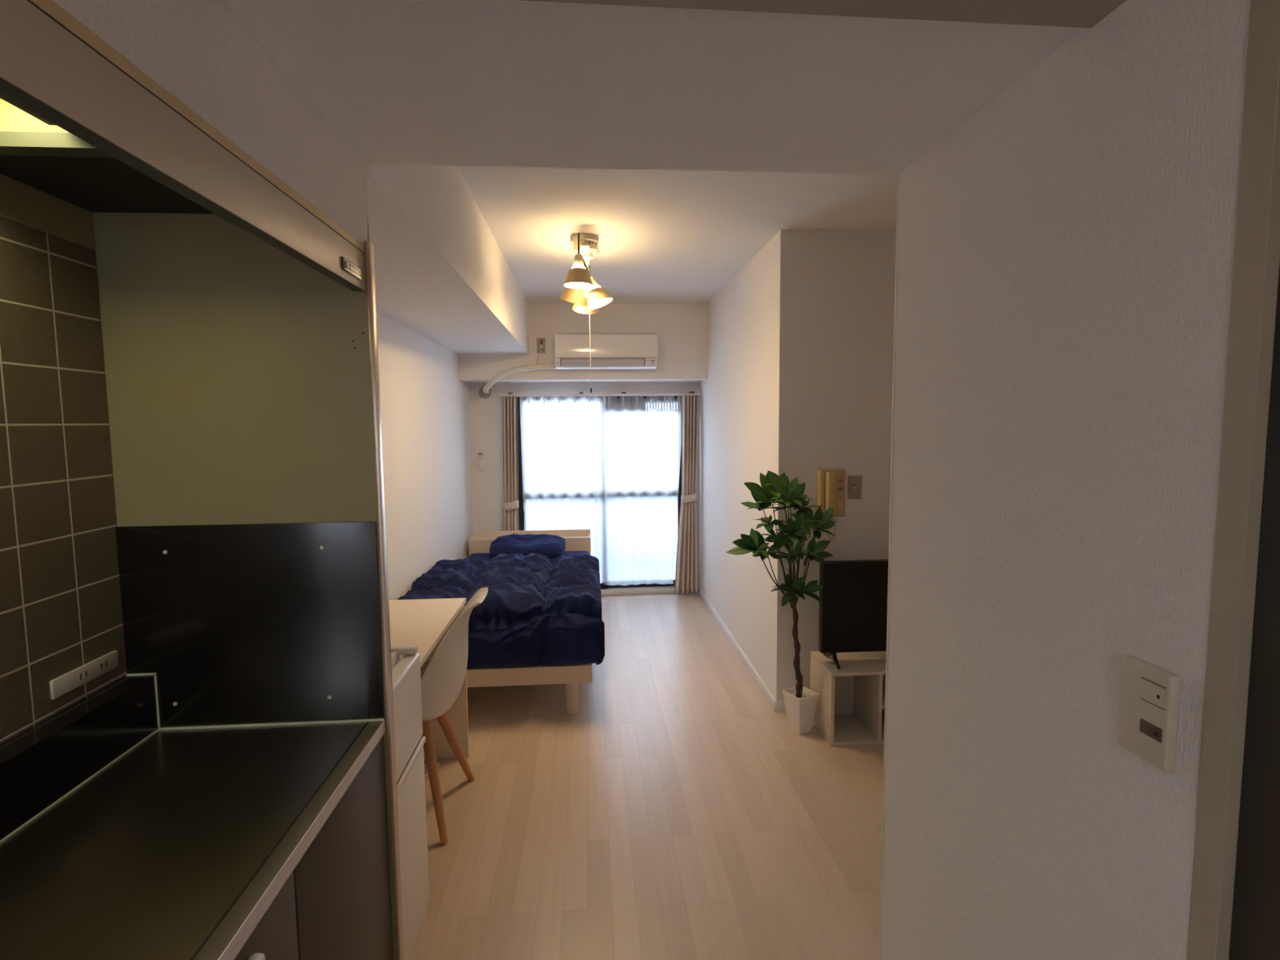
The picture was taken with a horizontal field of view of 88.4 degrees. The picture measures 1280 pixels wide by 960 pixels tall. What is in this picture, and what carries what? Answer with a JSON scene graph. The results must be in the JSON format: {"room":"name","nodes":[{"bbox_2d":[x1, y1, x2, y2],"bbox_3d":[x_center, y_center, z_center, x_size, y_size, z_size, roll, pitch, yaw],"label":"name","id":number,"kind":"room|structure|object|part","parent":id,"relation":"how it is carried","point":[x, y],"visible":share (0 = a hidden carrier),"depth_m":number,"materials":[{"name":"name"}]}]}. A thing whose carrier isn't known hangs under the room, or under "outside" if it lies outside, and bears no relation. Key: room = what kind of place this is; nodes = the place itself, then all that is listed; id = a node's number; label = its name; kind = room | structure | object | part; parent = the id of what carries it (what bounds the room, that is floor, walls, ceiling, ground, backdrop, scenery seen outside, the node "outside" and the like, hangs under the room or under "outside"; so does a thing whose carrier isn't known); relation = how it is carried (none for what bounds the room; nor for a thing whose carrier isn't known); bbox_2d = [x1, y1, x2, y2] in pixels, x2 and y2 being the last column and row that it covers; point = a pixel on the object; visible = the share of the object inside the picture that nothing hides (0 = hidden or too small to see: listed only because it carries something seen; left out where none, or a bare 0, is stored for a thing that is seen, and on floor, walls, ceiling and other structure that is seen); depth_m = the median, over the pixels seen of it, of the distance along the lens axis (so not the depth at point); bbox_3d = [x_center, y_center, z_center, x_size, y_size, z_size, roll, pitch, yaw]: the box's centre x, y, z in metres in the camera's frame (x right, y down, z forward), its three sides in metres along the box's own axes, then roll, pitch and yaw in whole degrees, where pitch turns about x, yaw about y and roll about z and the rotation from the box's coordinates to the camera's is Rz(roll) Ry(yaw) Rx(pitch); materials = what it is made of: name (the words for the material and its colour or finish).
{"room":"studio apartment","nodes":[
{"label":"studio apartment","id":0,"kind":"room"},
{"bbox_2d":[51,0,368,245],"bbox_3d":[-0.743,-0.651,-0.020,0.536,0.566,2.784,-1,5,-4],"label":"wall","id":1,"kind":"structure","parent":0,"point":[201,52],"depth_m":0.88,"materials":[{"name":"white paint"}]},
{"bbox_2d":[0,0,365,291],"bbox_3d":[-0.766,-0.483,0.328,0.536,0.360,2.050,-1,5,-4],"label":"range hood","id":2,"kind":"object","parent":1,"relation":"attached to","point":[84,131],"visible":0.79,"depth_m":0.86,"materials":[{"name":"beige metal"}]},
{"bbox_2d":[0,93,56,125],"bbox_3d":[-0.683,-0.493,0.304,0.298,0.038,1.392,-1,5,-4],"label":"light","id":3,"kind":"object","parent":2,"relation":"attached to","point":[4,98],"depth_m":0.94,"materials":[{"name":"yellow plastic"}]},
{"bbox_2d":[341,256,361,280],"bbox_3d":[-0.567,-0.416,1.298,0.004,0.024,0.102,-1,5,-4],"label":"badge","id":4,"kind":"object","parent":2,"relation":"attached to","point":[348,266],"visible":1,"depth_m":1.29,"materials":[{"name":"grey metal"}]},
{"bbox_2d":[376,311,472,599],"bbox_3d":[-1.220,0.099,2.110,0.120,2.420,7.160,-1,5,-4],"label":"wall","id":5,"kind":"structure","parent":0,"point":[424,409],"depth_m":3.90,"materials":[{"name":"white paint"}]},
{"bbox_2d":[0,217,127,744],"bbox_3d":[-1.025,0.065,0.355,0.006,0.888,2.049,-1,5,-4],"label":"wall panel","id":6,"kind":"object","parent":5,"relation":"attached to","point":[60,602],"visible":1,"depth_m":1.22,"materials":[{"name":"brown tile"}]},
{"bbox_2d":[48,649,118,699],"bbox_3d":[-1.083,0.378,1.288,0.008,0.036,0.168,-1,5,-4],"label":"kitchen outlet","id":7,"kind":"object","parent":6,"relation":"attached to","point":[64,683],"visible":1,"depth_m":1.27,"materials":[{"name":"beige plastic"}]},
{"bbox_2d":[365,164,528,354],"bbox_3d":[-0.987,-0.999,3.203,0.542,0.385,3.716,-1,5,-4],"label":"wall","id":8,"kind":"structure","parent":0,"point":[442,274],"depth_m":2.52,"materials":[{"name":"white paint"}]},
{"bbox_2d":[457,303,706,382],"bbox_3d":[-0.449,-1.089,5.308,1.930,0.580,0.400,-1,5,-4],"label":"wall","id":9,"kind":"structure","parent":0,"point":[681,330],"depth_m":5.13,"materials":[{"name":"white paint"}]},
{"bbox_2d":[535,344,542,364],"bbox_3d":[-0.776,-0.963,5.071,0.057,0.156,0.026,0,5,1],"label":"plug","id":10,"kind":"object","parent":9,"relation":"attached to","point":[540,345],"visible":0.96,"depth_m":5.06,"materials":[{"name":"beige plastic"}]},
{"bbox_2d":[537,337,545,353],"bbox_3d":[-0.762,-1.038,5.082,0.065,0.118,0.010,-1,5,-4],"label":"wall outlet","id":11,"kind":"object","parent":9,"relation":"attached to","point":[540,340],"visible":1,"depth_m":5.08,"materials":[{"name":"brown"}]},
{"bbox_2d":[554,333,657,369],"bbox_3d":[-0.260,-0.983,5.031,0.775,0.267,0.192,-1,5,-4],"label":"air conditioner","id":12,"kind":"object","parent":9,"relation":"attached to","point":[572,351],"visible":1,"depth_m":4.95,"materials":[{"name":"white plastic"}]},
{"bbox_2d":[478,363,555,398],"bbox_3d":[-1.049,-0.777,5.162,0.814,0.247,0.316,3,6,33],"label":"pipe","id":13,"kind":"object","parent":12,"relation":"attached to","point":[485,392],"visible":0.98,"depth_m":5.03,"materials":[{"name":"beige plastic"}]},
{"bbox_2d":[468,382,701,592],"bbox_3d":[-0.456,-0.161,5.593,1.930,2.520,0.310,-1,5,-4],"label":"wall","id":14,"kind":"structure","parent":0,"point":[486,420],"depth_m":5.53,"materials":[{"name":"white paint"}]},
{"bbox_2d":[477,451,484,470],"bbox_3d":[-1.328,-0.160,5.502,0.054,0.154,0.040,-1,5,-4],"label":"remote control","id":15,"kind":"object","parent":14,"relation":"attached to","point":[481,461],"visible":1,"depth_m":5.49,"materials":[{"name":"white plastic"}]},
{"bbox_2d":[502,396,519,530],"bbox_3d":[-1.079,0.151,5.437,0.175,1.668,0.072,-1,5,-4],"label":"curtain","id":16,"kind":"object","parent":14,"relation":"hanging from","point":[509,404],"visible":0.68,"depth_m":5.41,"materials":[{"name":"beige fabric"}]},
{"bbox_2d":[519,395,608,583],"bbox_3d":[-0.635,0.095,5.537,0.714,1.592,0.050,-1,5,-4],"label":"window","id":17,"kind":"structure","parent":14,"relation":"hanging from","point":[563,438],"depth_m":5.52,"materials":[{"name":"clear glass"}]},
{"bbox_3d":[-0.323,-0.714,5.475,1.655,0.029,0.150,-1,5,-4],"label":"curtain rail","id":18,"kind":"part","parent":14,"relation":"part of","materials":[{"name":"white metal"}]},
{"bbox_2d":[517,395,685,595],"bbox_3d":[-0.324,0.138,5.692,1.460,1.705,0.145,-1,5,-4],"label":"window","id":19,"kind":"structure","parent":14,"relation":"attached to","point":[606,589],"depth_m":5.71,"materials":[{"name":"black metal"}]},
{"bbox_3d":[-0.655,0.134,5.626,0.730,1.638,0.030,-1,5,-4],"label":"sash frame","id":20,"kind":"part","parent":19,"relation":"part of","materials":[{"name":"black metal"}]},
{"bbox_3d":[-0.323,0.117,5.683,1.460,1.660,0.120,-1,5,-4],"label":"frame","id":21,"kind":"part","parent":19,"relation":"part of","materials":[{"name":"black metal"}]},
{"bbox_3d":[-0.316,0.965,5.764,1.460,0.045,0.145,-1,5,-4],"label":"door sill","id":22,"kind":"part","parent":19,"relation":"part of","materials":[{"name":"white metal"}]},
{"bbox_3d":[0.018,0.120,5.716,0.715,1.638,0.030,-1,5,-4],"label":"sash frame","id":23,"kind":"part","parent":19,"relation":"part of","materials":[{"name":"black metal"}]},
{"bbox_2d":[604,395,681,586],"bbox_3d":[0.019,0.099,5.628,0.675,1.627,0.044,-1,5,-4],"label":"window","id":24,"kind":"structure","parent":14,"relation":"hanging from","point":[644,435],"depth_m":5.63,"materials":[{"name":"clear glass"}]},
{"bbox_2d":[674,395,699,593],"bbox_3d":[0.394,0.128,5.547,0.220,1.668,0.072,-1,5,-4],"label":"curtain","id":25,"kind":"object","parent":14,"relation":"hanging from","point":[686,572],"visible":1,"depth_m":5.55,"materials":[{"name":"beige fabric"}]},
{"bbox_2d":[412,591,884,959],"bbox_3d":[0.353,1.336,2.266,3.200,0.100,7.020,-1,5,-4],"label":"floor","id":26,"kind":"structure","parent":0,"point":[676,815],"depth_m":2.46,"materials":[{"name":"brown wood"}]},
{"bbox_2d":[92,213,404,959],"bbox_3d":[-0.829,0.408,1.446,0.545,1.912,0.028,-1,5,-4],"label":"wall","id":27,"kind":"structure","parent":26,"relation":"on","point":[242,381],"depth_m":1.38,"materials":[{"name":"paint"}]},
{"bbox_2d":[115,521,385,727],"bbox_3d":[-0.834,0.314,1.419,0.534,0.441,0.009,-1,5,-4],"label":"backsplash panel","id":28,"kind":"object","parent":27,"relation":"attached to","point":[261,623],"visible":0.95,"depth_m":1.42,"materials":[{"name":"metal"}]},
{"bbox_2d":[234,734,393,959],"bbox_3d":[-0.738,1.051,0.462,0.544,0.800,2.049,-1,5,-4],"label":"base cabinet","id":29,"kind":"object","parent":26,"relation":"on","point":[335,904],"visible":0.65,"depth_m":1.22,"materials":[{"name":"brown laminate"}]},
{"bbox_2d":[0,672,385,959],"bbox_3d":[-0.753,0.574,0.417,0.532,0.153,2.044,-1,5,-4],"label":"countertop","id":30,"kind":"structure","parent":29,"relation":"on","point":[124,835],"depth_m":1.08,"materials":[{"name":"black metal"}]},
{"bbox_3d":[-0.511,0.680,0.859,0.020,0.086,0.068,-1,5,-4],"label":"handle","id":31,"kind":"part","parent":29,"relation":"part of","materials":[{"name":"white plastic"}]},
{"bbox_3d":[-0.523,0.984,0.827,0.018,0.727,0.444,-1,5,-4],"label":"door","id":32,"kind":"part","parent":29,"relation":"part of","materials":[{"name":"brown laminate"}]},
{"bbox_3d":[-0.557,0.945,1.273,0.018,0.727,0.442,-1,5,-4],"label":"door","id":33,"kind":"part","parent":29,"relation":"part of","materials":[{"name":"brown laminate"}]},
{"bbox_2d":[391,644,429,959],"bbox_3d":[-0.861,0.922,1.734,0.492,0.838,0.433,-1,5,-4],"label":"refrigerator","id":34,"kind":"object","parent":26,"relation":"on","point":[406,670],"visible":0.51,"depth_m":1.81,"materials":[{"name":"white metal"}]},
{"bbox_3d":[-0.650,0.647,1.726,0.048,0.253,0.429,-1,5,-4],"label":"door","id":35,"kind":"part","parent":34,"relation":"part of","materials":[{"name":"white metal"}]},
{"bbox_3d":[-0.646,1.042,1.760,0.048,0.500,0.429,-1,5,-4],"label":"door","id":36,"kind":"part","parent":34,"relation":"part of","materials":[{"name":"white metal"}]},
{"bbox_2d":[388,597,469,759],"bbox_3d":[-0.946,0.921,2.447,0.440,0.720,0.938,-1,5,-4],"label":"desk","id":37,"kind":"object","parent":26,"relation":"on","point":[424,624],"visible":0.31,"depth_m":2.73,"materials":[{"name":"beige laminate"}]},
{"bbox_3d":[-0.979,0.891,2.900,0.423,0.700,0.018,-1,5,-4],"label":"panel","id":38,"kind":"part","parent":37,"relation":"part of","materials":[{"name":"beige laminate"}]},
{"bbox_2d":[424,761,439,777],"bbox_3d":[-1.024,1.250,2.778,0.316,0.007,0.226,-1,5,-4],"label":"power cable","id":39,"kind":"object","parent":26,"relation":"on","point":[438,762],"visible":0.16,"depth_m":2.86,"materials":[{"name":"white plastic"}]},
{"bbox_2d":[420,586,488,844],"bbox_3d":[-0.849,0.856,2.495,0.537,0.848,0.476,-1,5,-4],"label":"shell chair","id":40,"kind":"object","parent":26,"relation":"on","point":[442,677],"visible":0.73,"depth_m":2.36,"materials":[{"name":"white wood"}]},
{"bbox_3d":[-0.744,1.075,2.388,0.041,0.427,0.194,-5,6,-39],"label":"leg","id":41,"kind":"part","parent":40,"relation":"part of","materials":[{"name":"brown wood"}]},
{"bbox_3d":[-0.760,1.052,2.659,0.042,0.428,0.208,2,6,31],"label":"leg","id":42,"kind":"part","parent":40,"relation":"part of","materials":[{"name":"brown wood"}]},
{"bbox_2d":[466,528,592,714],"bbox_3d":[-0.800,0.809,4.340,0.957,0.612,2.175,-1,5,-4],"label":"bed","id":43,"kind":"object","parent":26,"relation":"on","point":[575,540],"visible":0.27,"depth_m":3.30,"materials":[{"name":"white wood"}]},
{"bbox_2d":[467,551,590,560],"bbox_3d":[-0.796,0.752,4.262,0.950,0.209,1.970,-1,5,-4],"label":"mattress","id":44,"kind":"object","parent":43,"relation":"on","point":[486,556],"visible":0.16,"depth_m":5.07,"materials":[{"name":"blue fabric"}]},
{"bbox_2d":[397,552,604,667],"bbox_3d":[-0.735,0.696,3.747,1.053,0.404,1.116,-1,5,-4],"label":"duvet","id":45,"kind":"object","parent":44,"relation":"on","point":[535,610],"visible":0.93,"depth_m":3.28,"materials":[{"name":"blue fabric"}]},
{"bbox_2d":[489,533,565,558],"bbox_3d":[-0.858,0.510,5.041,0.571,0.169,0.335,-1,5,-4],"label":"pillow","id":46,"kind":"object","parent":44,"relation":"on","point":[553,546],"visible":0.78,"depth_m":4.95,"materials":[{"name":"blue fabric"}]},
{"bbox_3d":[-0.876,0.713,5.335,0.957,0.592,0.170,-1,5,-4],"label":"headboard","id":47,"kind":"part","parent":43,"relation":"part of","materials":[{"name":"white wood"}]},
{"bbox_3d":[-0.793,0.895,4.262,0.957,0.090,2.005,-1,5,-4],"label":"frame","id":48,"kind":"part","parent":43,"relation":"part of","materials":[{"name":"white wood"}]},
{"bbox_3d":[-0.352,1.103,3.390,0.066,0.182,0.066,-1,5,-4],"label":"leg","id":49,"kind":"part","parent":43,"relation":"part of","materials":[{"name":"white wood"}]},
{"bbox_2d":[725,470,835,734],"bbox_3d":[0.683,0.577,3.087,0.572,1.264,0.374,-1,5,-4],"label":"potted plant","id":50,"kind":"object","parent":26,"relation":"on","point":[800,701],"visible":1,"depth_m":3.07,"materials":[{"name":"green plant"}]},
{"bbox_3d":[0.769,1.109,3.159,0.122,0.190,0.122,-3,6,-28],"label":"pot","id":51,"kind":"part","parent":50,"relation":"part of","materials":[{"name":"white ceramic"}]},
{"bbox_2d":[809,650,886,746],"bbox_3d":[1.285,1.027,3.171,0.856,0.342,0.290,-1,5,-4],"label":"tv stand","id":52,"kind":"object","parent":26,"relation":"on","point":[850,709],"visible":0.38,"depth_m":3.12,"materials":[{"name":"white wood"}]},
{"bbox_2d":[818,559,888,669],"bbox_3d":[1.209,0.618,3.121,0.722,0.483,0.192,-1,5,-4],"label":"television","id":53,"kind":"object","parent":52,"relation":"on","point":[853,596],"visible":0.48,"depth_m":3.09,"materials":[{"name":"black plastic"}]},
{"bbox_3d":[1.250,1.026,3.165,0.307,0.015,0.276,-1,5,-4],"label":"shelf","id":54,"kind":"part","parent":52,"relation":"part of","materials":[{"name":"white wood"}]},
{"bbox_2d":[223,0,1079,174],"bbox_3d":[0.752,-0.802,0.081,2.464,0.470,2.784,-1,5,-4],"label":"ceiling","id":55,"kind":"structure","parent":0,"point":[510,83],"depth_m":1.06,"materials":[{"name":"white paint"}]},
{"bbox_2d":[457,165,897,304],"bbox_3d":[0.222,-1.277,3.472,3.000,0.100,4.116,-1,5,-4],"label":"ceiling","id":56,"kind":"structure","parent":0,"point":[664,236],"depth_m":2.98,"materials":[{"name":"white paint"}]},
{"bbox_2d":[559,232,613,392],"bbox_3d":[-0.276,-0.825,3.339,0.254,0.769,0.575,-1,5,-11],"label":"ceiling light","id":57,"kind":"object","parent":56,"relation":"hanging from","point":[582,290],"visible":1,"depth_m":3.21,"materials":[{"name":"beige"}]},
{"bbox_3d":[-0.346,-0.945,3.387,0.136,0.107,0.137,-1,5,-4],"label":"lamp shade","id":58,"kind":"part","parent":57,"relation":"part of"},
{"bbox_3d":[-0.290,-0.954,3.104,0.142,0.079,0.141,-1,5,-4],"label":"lamp shade","id":59,"kind":"part","parent":57,"relation":"part of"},
{"bbox_3d":[-0.290,-0.962,3.104,0.102,0.090,0.101,-1,5,-4],"label":"bulb","id":60,"kind":"part","parent":57,"relation":"part of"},
{"bbox_3d":[-0.275,-1.187,3.259,0.140,0.034,0.140,-1,5,-4],"label":"ceiling plate","id":61,"kind":"part","parent":57,"relation":"part of","materials":[{"name":"beige"}]},
{"bbox_3d":[-0.292,-0.947,3.548,0.150,0.125,0.142,-1,5,-4],"label":"lamp shade","id":62,"kind":"part","parent":57,"relation":"part of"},
{"bbox_3d":[-0.250,-0.784,3.275,0.006,0.640,0.002,-1,5,-4],"label":"pull cord","id":63,"kind":"part","parent":57,"relation":"part of","materials":[{"name":"white fabric"}]},
{"bbox_3d":[-0.205,-0.910,3.249,0.097,0.096,0.097,-1,5,-4],"label":"bulb","id":64,"kind":"part","parent":57,"relation":"part of","materials":[{"name":"white glass"}]},
{"bbox_3d":[-0.196,-0.897,3.249,0.128,0.105,0.136,-1,5,-4],"label":"lamp shade","id":65,"kind":"part","parent":57,"relation":"part of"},
{"bbox_2d":[698,229,896,701],"bbox_3d":[1.174,-0.138,4.587,1.170,2.420,2.560,-1,5,-4],"label":"wall","id":66,"kind":"structure","parent":0,"point":[798,383],"depth_m":3.32,"materials":[{"name":"white paint"}]},
{"bbox_2d":[697,587,776,711],"bbox_3d":[0.602,1.056,4.561,0.012,0.055,2.410,-1,5,-4],"label":"baseboard","id":67,"kind":"structure","parent":66,"relation":"attached to","point":[767,695],"depth_m":4.09,"materials":[{"name":"white plastic"}]},
{"bbox_2d":[773,700,786,711],"bbox_3d":[1.226,1.151,3.408,1.082,0.055,0.012,-1,5,-4],"label":"baseboard","id":68,"kind":"structure","parent":66,"relation":"attached to","point":[780,706],"depth_m":3.36,"materials":[{"name":"white plastic"}]},
{"bbox_2d":[816,469,845,541],"bbox_3d":[0.954,0.128,3.272,0.137,0.359,0.065,-1,5,-4],"label":"phone","id":69,"kind":"object","parent":66,"relation":"attached to","point":[831,483],"visible":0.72,"depth_m":3.26,"materials":[{"name":"beige plastic"}]},
{"bbox_3d":[0.897,0.066,3.274,0.025,0.235,0.042,-1,5,-4],"label":"rail","id":70,"kind":"part","parent":69,"relation":"part of","materials":[{"name":"beige plastic"}]},
{"bbox_3d":[0.951,0.243,3.289,0.057,0.128,0.014,-3,5,-23],"label":"coiled cord","id":71,"kind":"part","parent":69,"relation":"part of","materials":[{"name":"beige plastic"}]},
{"bbox_2d":[848,475,862,499],"bbox_3d":[1.077,0.038,3.301,0.070,0.118,0.010,-1,5,-4],"label":"light switch","id":72,"kind":"object","parent":66,"relation":"attached to","point":[855,482],"visible":1,"depth_m":3.30,"materials":[{"name":"beige plastic"}]},
{"bbox_2d":[521,0,1126,28],"bbox_3d":[0.775,-0.538,-0.172,2.464,0.011,2.233,-1,5,-4],"label":"lintel","id":73,"kind":"object","parent":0,"point":[1058,13],"depth_m":0.86,"materials":[{"name":"white paint"}]},
{"bbox_2d":[880,0,1250,959],"bbox_3d":[1.267,0.155,1.199,1.300,2.420,0.804,-1,5,-4],"label":"wall","id":74,"kind":"structure","parent":0,"point":[1065,251],"depth_m":0.98,"materials":[{"name":"white paint"}]},
{"bbox_2d":[879,173,899,959],"bbox_3d":[0.591,0.325,1.566,0.004,2.030,0.006,-1,5,-4],"label":"bead","id":75,"kind":"object","parent":74,"relation":"attached to","point":[898,176],"visible":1,"depth_m":1.55,"materials":[{"name":"beige"}]},
{"bbox_2d":[1117,655,1180,772],"bbox_3d":[0.636,0.291,0.828,0.017,0.121,0.074,-1,5,-4],"label":"light switch","id":76,"kind":"object","parent":74,"relation":"attached to","point":[1149,693],"visible":1,"depth_m":0.82,"materials":[{"name":"beige plastic"}]},
{"bbox_3d":[0.631,0.276,0.812,0.001,0.001,0.035,-1,5,-4],"label":"rocker frame","id":77,"kind":"part","parent":76,"relation":"part of","materials":[{"name":"brown"}]},
{"bbox_3d":[0.631,0.249,0.809,0.001,0.001,0.035,-1,5,-4],"label":"rocker frame","id":78,"kind":"part","parent":76,"relation":"part of","materials":[{"name":"brown"}]},
{"bbox_3d":[-0.365,1.060,6.435,3.400,0.140,1.140,-1,5,-4],"label":"floor","id":79,"kind":"structure","parent":0,"visible":0},
{"bbox_2d":[674,514,677,568],"bbox_3d":[-0.409,0.483,6.906,3.400,0.930,0.060,-1,5,-4],"label":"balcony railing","id":80,"kind":"object","parent":79,"relation":"on","point":[676,542],"visible":0.02,"depth_m":6.98,"materials":[{"name":"white"}]},
{"bbox_3d":[0.775,0.239,0.281,0.020,2.420,0.960,-1,5,-4],"label":"lining","id":81,"kind":"object","parent":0,"visible":0},
{"bbox_2d":[1186,0,1279,959],"bbox_3d":[0.701,0.441,0.293,0.133,2.018,0.960,-1,5,-4],"label":"door","id":82,"kind":"structure","parent":81,"relation":"attached to","point":[1234,913],"depth_m":0.71,"materials":[{"name":"brown laminate"}]}
]}

